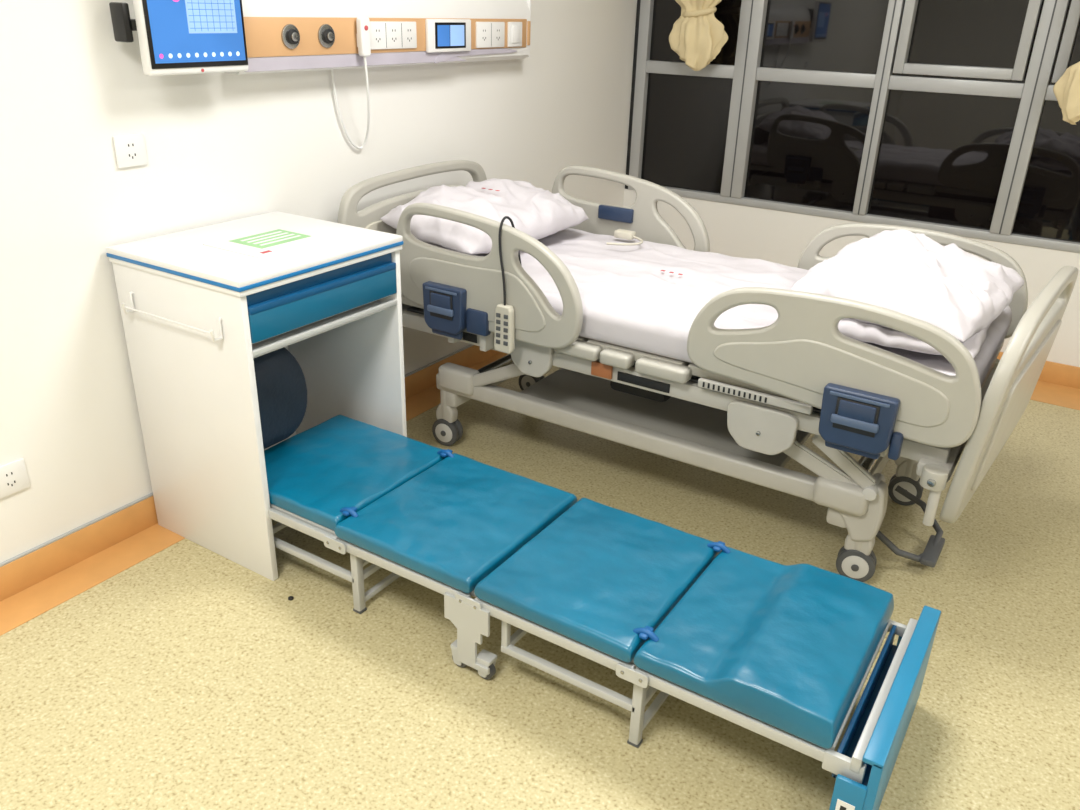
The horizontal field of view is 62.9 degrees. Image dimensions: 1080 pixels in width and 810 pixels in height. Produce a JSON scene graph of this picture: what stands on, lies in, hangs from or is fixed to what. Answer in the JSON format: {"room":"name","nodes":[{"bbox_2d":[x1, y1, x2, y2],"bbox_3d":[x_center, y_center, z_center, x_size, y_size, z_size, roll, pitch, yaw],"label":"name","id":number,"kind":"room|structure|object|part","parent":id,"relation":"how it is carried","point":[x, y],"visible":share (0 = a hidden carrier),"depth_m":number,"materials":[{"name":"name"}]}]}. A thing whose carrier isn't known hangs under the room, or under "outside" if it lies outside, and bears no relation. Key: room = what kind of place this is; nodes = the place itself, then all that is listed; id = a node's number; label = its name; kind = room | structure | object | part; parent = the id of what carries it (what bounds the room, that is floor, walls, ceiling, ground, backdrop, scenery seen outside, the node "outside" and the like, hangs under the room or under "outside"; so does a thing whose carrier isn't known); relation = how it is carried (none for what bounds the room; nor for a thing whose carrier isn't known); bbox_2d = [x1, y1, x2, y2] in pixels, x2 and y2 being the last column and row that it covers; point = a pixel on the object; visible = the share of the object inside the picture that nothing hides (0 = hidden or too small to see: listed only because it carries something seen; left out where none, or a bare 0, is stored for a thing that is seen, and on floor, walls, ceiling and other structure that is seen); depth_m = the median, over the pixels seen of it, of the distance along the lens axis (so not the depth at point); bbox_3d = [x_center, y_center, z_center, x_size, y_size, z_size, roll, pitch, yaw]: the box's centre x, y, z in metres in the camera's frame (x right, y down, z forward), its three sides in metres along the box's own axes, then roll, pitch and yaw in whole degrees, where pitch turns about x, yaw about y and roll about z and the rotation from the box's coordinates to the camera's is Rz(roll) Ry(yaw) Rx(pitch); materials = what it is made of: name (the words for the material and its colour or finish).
{"room":"hospital room","nodes":[
{"label":"hospital room","id":0,"kind":"room"},
{"bbox_2d":[0,0,636,562],"bbox_3d":[-1.257,-0.660,1.899,0.100,2.350,6.340,16,28,29],"label":"wall","id":1,"kind":"structure","parent":0,"point":[221,147],"depth_m":2.34,"materials":[{"name":"paint"}]},
{"bbox_2d":[0,458,29,498],"bbox_3d":[-1.291,0.180,2.151,0.009,0.080,0.083,16,28,29],"label":"wall socket","id":2,"kind":"object","parent":1,"relation":"attached to","point":[13,475],"visible":1,"depth_m":2.15,"materials":[{"name":"white plastic"}]},
{"bbox_2d":[113,133,147,167],"bbox_3d":[-1.022,-0.635,2.207,0.009,0.077,0.083,16,28,29],"label":"wall socket","id":3,"kind":"object","parent":1,"relation":"attached to","point":[130,150],"visible":1,"depth_m":2.20,"materials":[{"name":"white plastic"}]},
{"bbox_2d":[109,0,247,75],"bbox_3d":[-0.888,-0.952,2.165,0.119,0.258,0.320,16,28,29],"label":"monitor","id":4,"kind":"object","parent":1,"relation":"attached to","point":[176,37],"visible":1,"depth_m":2.13,"materials":[{"name":"white plastic"}]},
{"bbox_2d":[0,344,499,600],"bbox_3d":[-1.241,0.383,2.338,0.012,0.090,6.140,16,28,29],"label":"baseboard","id":5,"kind":"structure","parent":1,"relation":"attached to","point":[45,562],"depth_m":2.39,"materials":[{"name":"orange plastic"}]},
{"bbox_2d":[0,352,507,635],"bbox_3d":[-1.186,0.442,2.317,0.128,0.002,6.128,16,28,29],"label":"trim","id":6,"kind":"structure","parent":1,"relation":"attached to","point":[35,600],"depth_m":2.33,"materials":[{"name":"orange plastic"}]},
{"bbox_2d":[224,0,530,148],"bbox_3d":[-0.422,-1.110,2.901,0.113,0.490,1.410,16,28,29],"label":"panel","id":7,"kind":"object","parent":1,"relation":"attached to","point":[280,35],"visible":0.95,"depth_m":2.71,"materials":[{"name":"white plastic"}]},
{"bbox_2d":[281,24,299,48],"bbox_3d":[-0.680,-1.013,2.431,0.024,0.064,0.064,16,28,29],"label":"outlet","id":8,"kind":"object","parent":7,"relation":"attached to","point":[290,33],"depth_m":2.42,"materials":[{"name":"metal"}]},
{"bbox_2d":[318,24,334,47],"bbox_3d":[-0.607,-1.058,2.535,0.024,0.064,0.064,16,28,29],"label":"outlet","id":9,"kind":"object","parent":7,"relation":"attached to","point":[326,32],"depth_m":2.53,"materials":[{"name":"metal"}]},
{"bbox_3d":[-0.567,-0.932,2.743,0.096,0.286,0.129,16,28,29],"label":"handset cord","id":10,"kind":"part","parent":7,"relation":"part of","materials":[{"name":"white plastic"}]},
{"bbox_2d":[370,21,416,49],"bbox_3d":[-0.459,-1.154,2.759,0.008,0.079,0.220,16,28,29],"label":"socket","id":11,"kind":"object","parent":7,"relation":"attached to","point":[384,35],"depth_m":2.76,"materials":[{"name":"plastic"}]},
{"bbox_3d":[-0.306,-1.243,2.973,0.014,0.102,0.235,16,28,29],"label":"display frame","id":12,"kind":"part","parent":7,"relation":"part of","materials":[{"name":"white plastic"}]},
{"bbox_2d":[476,22,504,47],"bbox_3d":[-0.177,-1.325,3.161,0.008,0.085,0.170,16,28,29],"label":"socket","id":13,"kind":"object","parent":7,"relation":"attached to","point":[488,34],"depth_m":3.16,"materials":[{"name":"plastic"}]},
{"bbox_2d":[507,22,521,46],"bbox_3d":[-0.093,-1.376,3.281,0.008,0.085,0.090,16,28,29],"label":"switch","id":14,"kind":"object","parent":7,"relation":"attached to","point":[514,29],"depth_m":3.27,"materials":[{"name":"white plastic"}]},
{"bbox_2d":[0,365,1079,809],"bbox_3d":[0.684,1.028,1.266,4.800,0.100,6.340,16,28,29],"label":"floor","id":15,"kind":"structure","parent":0,"point":[189,677],"depth_m":1.98,"materials":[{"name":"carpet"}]},
{"bbox_2d":[106,211,406,580],"bbox_3d":[-0.746,-0.052,2.455,0.493,0.812,0.583,16,28,29],"label":"base cabinet","id":16,"kind":"object","parent":15,"relation":"on","point":[196,316],"visible":0.98,"depth_m":2.27,"materials":[{"name":"white laminate"}]},
{"bbox_3d":[-0.881,0.044,2.270,0.477,0.782,0.018,16,28,29],"label":"panel","id":17,"kind":"part","parent":16,"relation":"part of","materials":[{"name":"white laminate"}]},
{"bbox_2d":[203,227,341,259],"bbox_3d":[-0.689,-0.421,2.284,0.240,0.003,0.250,16,28,29],"label":"card","id":18,"kind":"object","parent":16,"relation":"on","point":[268,244],"visible":1,"depth_m":2.27,"materials":[{"name":"paper"}]},
{"bbox_2d":[230,229,310,248],"bbox_3d":[-0.705,-0.436,2.315,0.125,0.001,0.170,16,28,29],"label":"print","id":19,"kind":"object","parent":18,"relation":"on","point":[272,238],"depth_m":2.31},
{"bbox_2d":[253,347,306,448],"bbox_3d":[-0.831,-0.049,2.390,0.280,0.331,0.268,16,28,29],"label":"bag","id":20,"kind":"object","parent":16,"relation":"in","point":[280,379],"visible":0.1,"depth_m":2.36,"materials":[{"name":"fabric"}]},
{"bbox_3d":[-0.934,-0.123,2.574,0.012,0.732,0.506,16,28,29],"label":"panel","id":21,"kind":"part","parent":16,"relation":"part of","materials":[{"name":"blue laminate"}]},
{"bbox_2d":[252,301,389,357],"bbox_3d":[-0.741,-0.246,2.386,0.435,0.012,0.506,16,28,29],"label":"shelf","id":22,"kind":"object","parent":16,"relation":"attached to","point":[387,310],"depth_m":2.30,"materials":[{"name":"white laminate"}]},
{"bbox_3d":[-0.733,-0.278,2.366,0.437,0.007,0.506,16,28,29],"label":"drawer","id":23,"kind":"part","parent":16,"relation":"part of","materials":[{"name":"blue laminate"}]},
{"bbox_3d":[-0.537,-0.265,2.234,0.018,0.083,0.502,16,28,29],"label":"drawer","id":24,"kind":"part","parent":16,"relation":"part of","materials":[{"name":"blue plastic"}]},
{"bbox_3d":[-0.540,-0.204,2.263,0.018,0.014,0.506,16,28,29],"label":"rail drawer","id":25,"kind":"part","parent":16,"relation":"part of","materials":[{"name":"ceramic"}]},
{"bbox_3d":[-0.598,-0.131,2.674,0.477,0.782,0.018,16,28,29],"label":"panel","id":26,"kind":"part","parent":16,"relation":"part of","materials":[{"name":"white laminate"}]},
{"bbox_2d":[264,415,940,809],"bbox_3d":[-0.013,0.408,2.119,1.705,0.290,0.509,16,28,29],"label":"cot","id":27,"kind":"object","parent":15,"relation":"on","point":[783,654],"visible":0.98,"depth_m":1.90,"materials":[{"name":"blue leather"}]},
{"bbox_2d":[270,504,335,534],"bbox_3d":[-0.547,0.192,2.400,0.428,0.013,0.430,16,28,29],"label":"rail","id":28,"kind":"object","parent":27,"relation":"on","point":[303,523],"depth_m":2.18,"materials":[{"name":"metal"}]},
{"bbox_3d":[-0.659,0.281,2.226,0.408,0.025,0.014,16,28,29],"label":"rail","id":29,"kind":"part","parent":27,"relation":"part of","materials":[{"name":"metal"}]},
{"bbox_2d":[264,415,447,530],"bbox_3d":[-0.545,0.164,2.390,0.424,0.049,0.444,16,28,29],"label":"cushion","id":30,"kind":"object","parent":27,"relation":"on","point":[340,465],"depth_m":2.34,"materials":[{"name":"blue leather"}]},
{"bbox_3d":[-0.447,0.421,2.167,0.022,0.196,0.022,16,28,29],"label":"leg","id":31,"kind":"part","parent":27,"relation":"part of","materials":[{"name":"metal"}]},
{"bbox_3d":[-0.319,0.379,2.030,0.393,0.025,0.014,16,28,29],"label":"rail","id":32,"kind":"part","parent":27,"relation":"part of","materials":[{"name":"metal"}]},
{"bbox_2d":[334,453,577,592],"bbox_3d":[-0.196,0.270,2.181,0.400,0.046,0.460,16,28,29],"label":"cushion","id":33,"kind":"object","parent":27,"relation":"on","point":[448,523],"depth_m":2.12,"materials":[{"name":"blue leather"}]},
{"bbox_3d":[-0.162,0.508,1.962,0.120,0.170,0.008,16,28,29],"label":"castor plate","id":34,"kind":"part","parent":27,"relation":"part of","materials":[{"name":"metal"}]},
{"bbox_3d":[-0.074,0.492,1.935,0.016,0.115,0.016,16,28,29],"label":"leg","id":35,"kind":"part","parent":27,"relation":"part of","materials":[{"name":"metal"}]},
{"bbox_3d":[0.022,0.478,1.834,0.388,0.025,0.014,16,28,29],"label":"rail","id":36,"kind":"part","parent":27,"relation":"part of","materials":[{"name":"metal"}]},
{"bbox_2d":[474,498,719,662],"bbox_3d":[0.141,0.368,1.986,0.378,0.047,0.460,16,28,29],"label":"cushion","id":37,"kind":"object","parent":27,"relation":"on","point":[596,579],"depth_m":1.92,"materials":[{"name":"blue leather"}]},
{"bbox_3d":[0.200,0.608,1.794,0.022,0.196,0.022,16,28,29],"label":"leg","id":38,"kind":"part","parent":27,"relation":"part of","materials":[{"name":"metal"}]},
{"bbox_3d":[0.366,0.578,1.636,0.423,0.025,0.014,16,28,29],"label":"rail","id":39,"kind":"part","parent":27,"relation":"part of","materials":[{"name":"metal"}]},
{"bbox_2d":[636,619,891,749],"bbox_3d":[0.470,0.487,1.814,0.389,0.013,0.430,16,28,29],"label":"rail","id":40,"kind":"object","parent":27,"relation":"on","point":[846,737],"depth_m":1.66,"materials":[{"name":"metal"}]},
{"bbox_2d":[634,547,893,748],"bbox_3d":[0.468,0.451,1.793,0.385,0.073,0.460,16,28,29],"label":"cushion","id":41,"kind":"object","parent":27,"relation":"on","point":[787,652],"depth_m":1.72,"materials":[{"name":"teal leather"}]},
{"bbox_3d":[0.666,0.542,1.694,0.018,0.032,0.460,16,28,29],"label":"rail","id":42,"kind":"part","parent":27,"relation":"part of","materials":[{"name":"metal"}]},
{"bbox_3d":[0.604,0.431,1.976,0.423,0.025,0.014,16,28,29],"label":"rail","id":43,"kind":"part","parent":27,"relation":"part of","materials":[{"name":"metal"}]},
{"bbox_3d":[0.697,0.621,1.716,0.018,0.232,0.505,16,28,29],"label":"panel","id":44,"kind":"part","parent":27,"relation":"part of","materials":[{"name":"blue plastic"}]},
{"bbox_2d":[337,160,1077,581],"bbox_3d":[0.449,-0.199,2.771,1.984,0.884,1.003,16,28,29],"label":"hospital bed","id":45,"kind":"object","parent":15,"relation":"on","point":[720,366],"visible":0.86,"depth_m":2.42,"materials":[{"name":"plastic"}]},
{"bbox_3d":[-0.415,-0.588,3.089,0.034,0.484,0.786,16,28,29],"label":"headboard","id":46,"kind":"part","parent":45,"relation":"part of","materials":[{"name":"plastic"}]},
{"bbox_3d":[-0.293,-0.306,2.605,0.073,0.040,0.008,16,28,29],"label":"latch handle plate","id":47,"kind":"part","parent":45,"relation":"part of","materials":[{"name":"blue plastic"}]},
{"bbox_3d":[-0.295,-0.279,2.616,0.095,0.022,0.012,16,28,29],"label":"latch handle","id":48,"kind":"part","parent":45,"relation":"part of","materials":[{"name":"blue plastic"}]},
{"bbox_3d":[-0.315,-0.015,2.993,0.044,0.125,0.044,16,28,29],"label":"castor stem","id":49,"kind":"part","parent":45,"relation":"part of","materials":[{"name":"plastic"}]},
{"bbox_2d":[436,403,457,422],"bbox_3d":[-0.317,0.023,3.011,0.071,0.070,0.040,16,28,29],"label":"hood","id":50,"kind":"object","parent":45,"relation":"attached to","point":[445,412],"depth_m":2.99,"materials":[{"name":"plastic"}]},
{"bbox_3d":[-0.280,-0.231,2.666,0.112,0.050,0.020,16,28,29],"label":"latch arm","id":51,"kind":"part","parent":45,"relation":"part of"},
{"bbox_3d":[-0.259,-0.253,2.703,0.024,0.120,0.050,16,28,29],"label":"rail arm","id":52,"kind":"part","parent":45,"relation":"part of","materials":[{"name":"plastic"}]},
{"bbox_2d":[380,178,588,254],"bbox_3d":[-0.169,-0.658,2.972,0.411,0.179,0.688,17,29,31],"label":"pillow","id":53,"kind":"object","parent":45,"relation":"on","point":[539,213],"visible":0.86,"depth_m":2.84,"materials":[{"name":"white fabric"}]},
{"bbox_3d":[-0.158,-0.224,2.644,0.024,0.120,0.050,16,28,29],"label":"rail arm","id":54,"kind":"part","parent":45,"relation":"part of","materials":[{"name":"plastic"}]},
{"bbox_3d":[-0.161,-0.378,2.547,0.654,0.350,0.032,16,28,29],"label":"head rail","id":55,"kind":"part","parent":45,"relation":"part of","materials":[{"name":"plastic"}]},
{"bbox_2d":[494,216,521,353],"bbox_3d":[-0.079,-0.342,2.507,0.062,0.383,0.104,16,28,29],"label":"bed remote control","id":56,"kind":"object","parent":45,"relation":"attached to","point":[504,341],"visible":0.95,"depth_m":2.51,"materials":[{"name":"beige plastic"}]},
{"bbox_3d":[-0.085,-0.410,2.490,0.036,0.244,0.093,16,28,29],"label":"controller cord","id":57,"kind":"part","parent":56,"relation":"part of","materials":[{"name":"plastic"}]},
{"bbox_2d":[482,188,682,274],"bbox_3d":[0.118,-0.563,2.826,0.752,0.167,0.014,16,28,29],"label":"print","id":58,"kind":"object","parent":45,"relation":"attached to","point":[482,188],"visible":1,"depth_m":2.71},
{"bbox_2d":[607,229,642,245],"bbox_3d":[0.301,-0.572,3.037,0.115,0.026,0.167,8,25,13],"label":"cable","id":59,"kind":"object","parent":45,"relation":"on","point":[620,233],"visible":1,"depth_m":3.07,"materials":[{"name":"beige plastic"}]},
{"bbox_3d":[0.319,-0.672,3.231,0.654,0.350,0.032,16,28,29],"label":"head rail","id":60,"kind":"part","parent":45,"relation":"part of","materials":[{"name":"plastic"}]},
{"bbox_3d":[0.416,-0.347,2.716,1.795,0.127,0.795,16,28,29],"label":"mattress with sheet","id":61,"kind":"part","parent":45,"relation":"part of","materials":[{"name":"white fabric"}]},
{"bbox_3d":[0.671,-0.110,2.080,0.692,0.297,0.032,16,28,29],"label":"foot rail","id":62,"kind":"part","parent":45,"relation":"part of","materials":[{"name":"plastic"}]},
{"bbox_3d":[0.740,0.090,2.089,0.128,0.050,0.020,16,28,29],"label":"latch arm","id":63,"kind":"part","parent":45,"relation":"part of"},
{"bbox_3d":[0.725,0.042,2.039,0.109,0.022,0.012,16,28,29],"label":"latch handle","id":64,"kind":"part","parent":45,"relation":"part of","materials":[{"name":"blue plastic"}]},
{"bbox_3d":[0.727,0.015,2.029,0.083,0.040,0.008,16,28,29],"label":"latch handle plate","id":65,"kind":"part","parent":45,"relation":"part of","materials":[{"name":"blue plastic"}]},
{"bbox_3d":[0.852,0.321,2.327,0.044,0.125,0.044,16,28,29],"label":"castor stem","id":66,"kind":"part","parent":45,"relation":"part of","materials":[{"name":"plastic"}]},
{"bbox_2d":[844,533,874,554],"bbox_3d":[0.849,0.359,2.345,0.071,0.070,0.040,16,28,29],"label":"hood","id":67,"kind":"object","parent":45,"relation":"attached to","point":[855,543],"depth_m":2.33,"materials":[{"name":"plastic"}]},
{"bbox_3d":[0.817,0.059,2.083,0.024,0.120,0.050,16,28,29],"label":"rail arm","id":68,"kind":"part","parent":45,"relation":"part of","materials":[{"name":"plastic"}]},
{"bbox_2d":[790,229,1024,358],"bbox_3d":[0.966,-0.324,2.313,0.502,0.212,0.645,16,28,29],"label":"duvet","id":69,"kind":"object","parent":45,"relation":"on","point":[954,290],"visible":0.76,"depth_m":2.19,"materials":[{"name":"white fabric"}]},
{"bbox_2d":[896,461,919,480],"bbox_3d":[1.140,0.196,2.725,0.071,0.070,0.040,16,28,29],"label":"hood","id":70,"kind":"object","parent":45,"relation":"attached to","point":[905,470],"depth_m":2.71,"materials":[{"name":"plastic"}]},
{"bbox_3d":[1.142,0.157,2.707,0.044,0.125,0.044,16,28,29],"label":"castor stem","id":71,"kind":"part","parent":45,"relation":"part of","materials":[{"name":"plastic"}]},
{"bbox_3d":[1.151,-0.405,2.763,0.692,0.297,0.032,16,28,29],"label":"foot rail","id":72,"kind":"part","parent":45,"relation":"part of","materials":[{"name":"plastic"}]},
{"bbox_3d":[0.916,0.235,2.064,0.024,0.100,0.024,16,28,29],"label":"bumper post","id":73,"kind":"part","parent":45,"relation":"part of","materials":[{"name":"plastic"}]},
{"bbox_3d":[1.214,-0.063,2.248,0.086,0.527,0.824,19,29,33],"label":"footboard","id":74,"kind":"part","parent":45,"relation":"part of","materials":[{"name":"plastic"}]},
{"bbox_2d":[623,189,1079,366],"bbox_3d":[2.382,-0.307,3.541,4.600,0.550,0.100,16,28,29],"label":"wall","id":75,"kind":"structure","parent":0,"point":[780,237],"depth_m":4.12,"materials":[{"name":"paint"}]},
{"bbox_2d":[625,0,1079,252],"bbox_3d":[2.394,-1.253,3.086,4.600,1.550,0.080,16,28,29],"label":"window","id":76,"kind":"structure","parent":75,"relation":"in","point":[942,157],"depth_m":3.77,"materials":[{"name":"metal"}]},
{"bbox_3d":[0.476,-1.815,4.202,0.022,1.550,0.058,16,28,29],"label":"jamb gasket","id":77,"kind":"part","parent":76,"relation":"part of","materials":[{"name":"black rubber"}]},
{"bbox_3d":[0.506,-1.802,4.183,0.053,1.475,0.065,16,28,29],"label":"jamb frame","id":78,"kind":"part","parent":76,"relation":"part of","materials":[{"name":"metal"}]},
{"bbox_2d":[646,60,733,78],"bbox_3d":[0.710,-1.573,4.138,0.445,0.055,0.065,16,28,29],"label":"transom","id":79,"kind":"object","parent":76,"relation":"attached to","point":[652,66],"visible":0.74,"depth_m":4.12,"materials":[{"name":"metal"}]},
{"bbox_2d":[730,0,752,196],"bbox_3d":[0.925,-1.661,3.899,0.006,1.475,0.006,16,28,29],"label":"groove","id":80,"kind":"object","parent":76,"relation":"attached to","point":[752,0],"depth_m":4.01,"materials":[{"name":"grey metal"}]},
{"bbox_3d":[0.944,-1.673,3.926,0.105,1.475,0.073,16,28,29],"label":"mullion","id":81,"kind":"part","parent":76,"relation":"part of","materials":[{"name":"white metal"}]},
{"bbox_2d":[756,67,875,87],"bbox_3d":[1.204,-1.430,3.854,0.520,0.055,0.065,16,28,29],"label":"transom","id":82,"kind":"object","parent":76,"relation":"attached to","point":[849,79],"visible":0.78,"depth_m":3.82,"materials":[{"name":"metal"}]},
{"bbox_3d":[2.387,-0.563,3.398,4.578,0.035,0.065,16,28,29],"label":"sill frame","id":83,"kind":"part","parent":76,"relation":"part of","materials":[{"name":"metal"}]},
{"bbox_2d":[858,0,896,214],"bbox_3d":[1.429,-1.515,3.608,0.006,1.475,0.006,16,28,29],"label":"groove","id":84,"kind":"object","parent":76,"relation":"attached to","point":[895,0],"depth_m":3.72,"materials":[{"name":"grey metal"}]},
{"bbox_3d":[1.448,-1.527,3.635,0.055,1.475,0.073,16,28,29],"label":"mullion","id":85,"kind":"part","parent":76,"relation":"part of","materials":[{"name":"white metal"}]},
{"bbox_3d":[1.503,-1.776,3.485,0.040,0.875,0.080,16,28,29],"label":"sash","id":86,"kind":"part","parent":76,"relation":"part of","materials":[{"name":"white metal"}]},
{"bbox_2d":[888,75,1024,97],"bbox_3d":[1.681,-1.292,3.579,0.505,0.055,0.065,16,28,29],"label":"transom","id":87,"kind":"object","parent":76,"relation":"attached to","point":[896,82],"visible":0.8,"depth_m":3.55,"materials":[{"name":"metal"}]},
{"bbox_3d":[1.678,-1.341,3.550,0.405,0.040,0.080,16,28,29],"label":"sash","id":88,"kind":"part","parent":76,"relation":"part of","materials":[{"name":"white metal"}]},
{"bbox_3d":[1.877,-1.667,3.270,0.040,0.875,0.080,16,28,29],"label":"sash","id":89,"kind":"part","parent":76,"relation":"part of","materials":[{"name":"white metal"}]},
{"bbox_2d":[999,0,1056,233],"bbox_3d":[1.910,-1.376,3.331,0.006,1.475,0.006,16,28,29],"label":"groove","id":90,"kind":"object","parent":76,"relation":"attached to","point":[1055,0],"depth_m":3.44,"materials":[{"name":"grey metal"}]},
{"bbox_3d":[1.930,-1.387,3.358,0.080,1.475,0.073,16,28,29],"label":"mullion","id":91,"kind":"part","parent":76,"relation":"part of","materials":[{"name":"white metal"}]},
{"bbox_2d":[1045,85,1057,100],"bbox_3d":[2.177,-1.148,3.293,0.515,0.055,0.065,16,28,29],"label":"transom","id":92,"kind":"object","parent":76,"relation":"attached to","point":[1050,95],"visible":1,"depth_m":3.39,"materials":[{"name":"metal"}]},
{"bbox_3d":[1.994,-1.633,3.202,0.040,0.875,0.080,16,28,29],"label":"sash","id":93,"kind":"part","parent":76,"relation":"part of","materials":[{"name":"white metal"}]},
{"bbox_2d":[997,352,1079,388],"bbox_3d":[2.351,-0.077,3.590,4.588,0.090,0.012,16,28,29],"label":"baseboard","id":94,"kind":"structure","parent":75,"relation":"attached to","point":[1052,372],"depth_m":3.69,"materials":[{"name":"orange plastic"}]},
{"bbox_2d":[1030,380,1079,409],"bbox_3d":[2.333,0.022,3.477,4.460,0.002,0.248,16,28,29],"label":"trim","id":95,"kind":"structure","parent":75,"relation":"attached to","point":[1046,392],"depth_m":3.60,"materials":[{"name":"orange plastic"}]},
{"bbox_3d":[2.346,-1.958,2.647,4.560,0.132,0.024,16,28,29],"label":"rail","id":96,"kind":"object","parent":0,"visible":0},
{"bbox_2d":[669,0,727,70],"bbox_3d":[0.709,-1.949,3.797,0.365,0.960,0.197,16,28,29],"label":"curtain","id":97,"kind":"object","parent":96,"relation":"hanging from","point":[697,36],"visible":1,"depth_m":3.89,"materials":[{"name":"beige fabric"}]},
{"bbox_2d":[1053,61,1079,124],"bbox_3d":[2.057,-1.512,3.042,0.392,1.060,0.190,16,28,29],"label":"curtain","id":98,"kind":"object","parent":96,"relation":"hanging from","point":[1066,89],"visible":1,"depth_m":3.25,"materials":[{"name":"beige fabric"}]}
]}

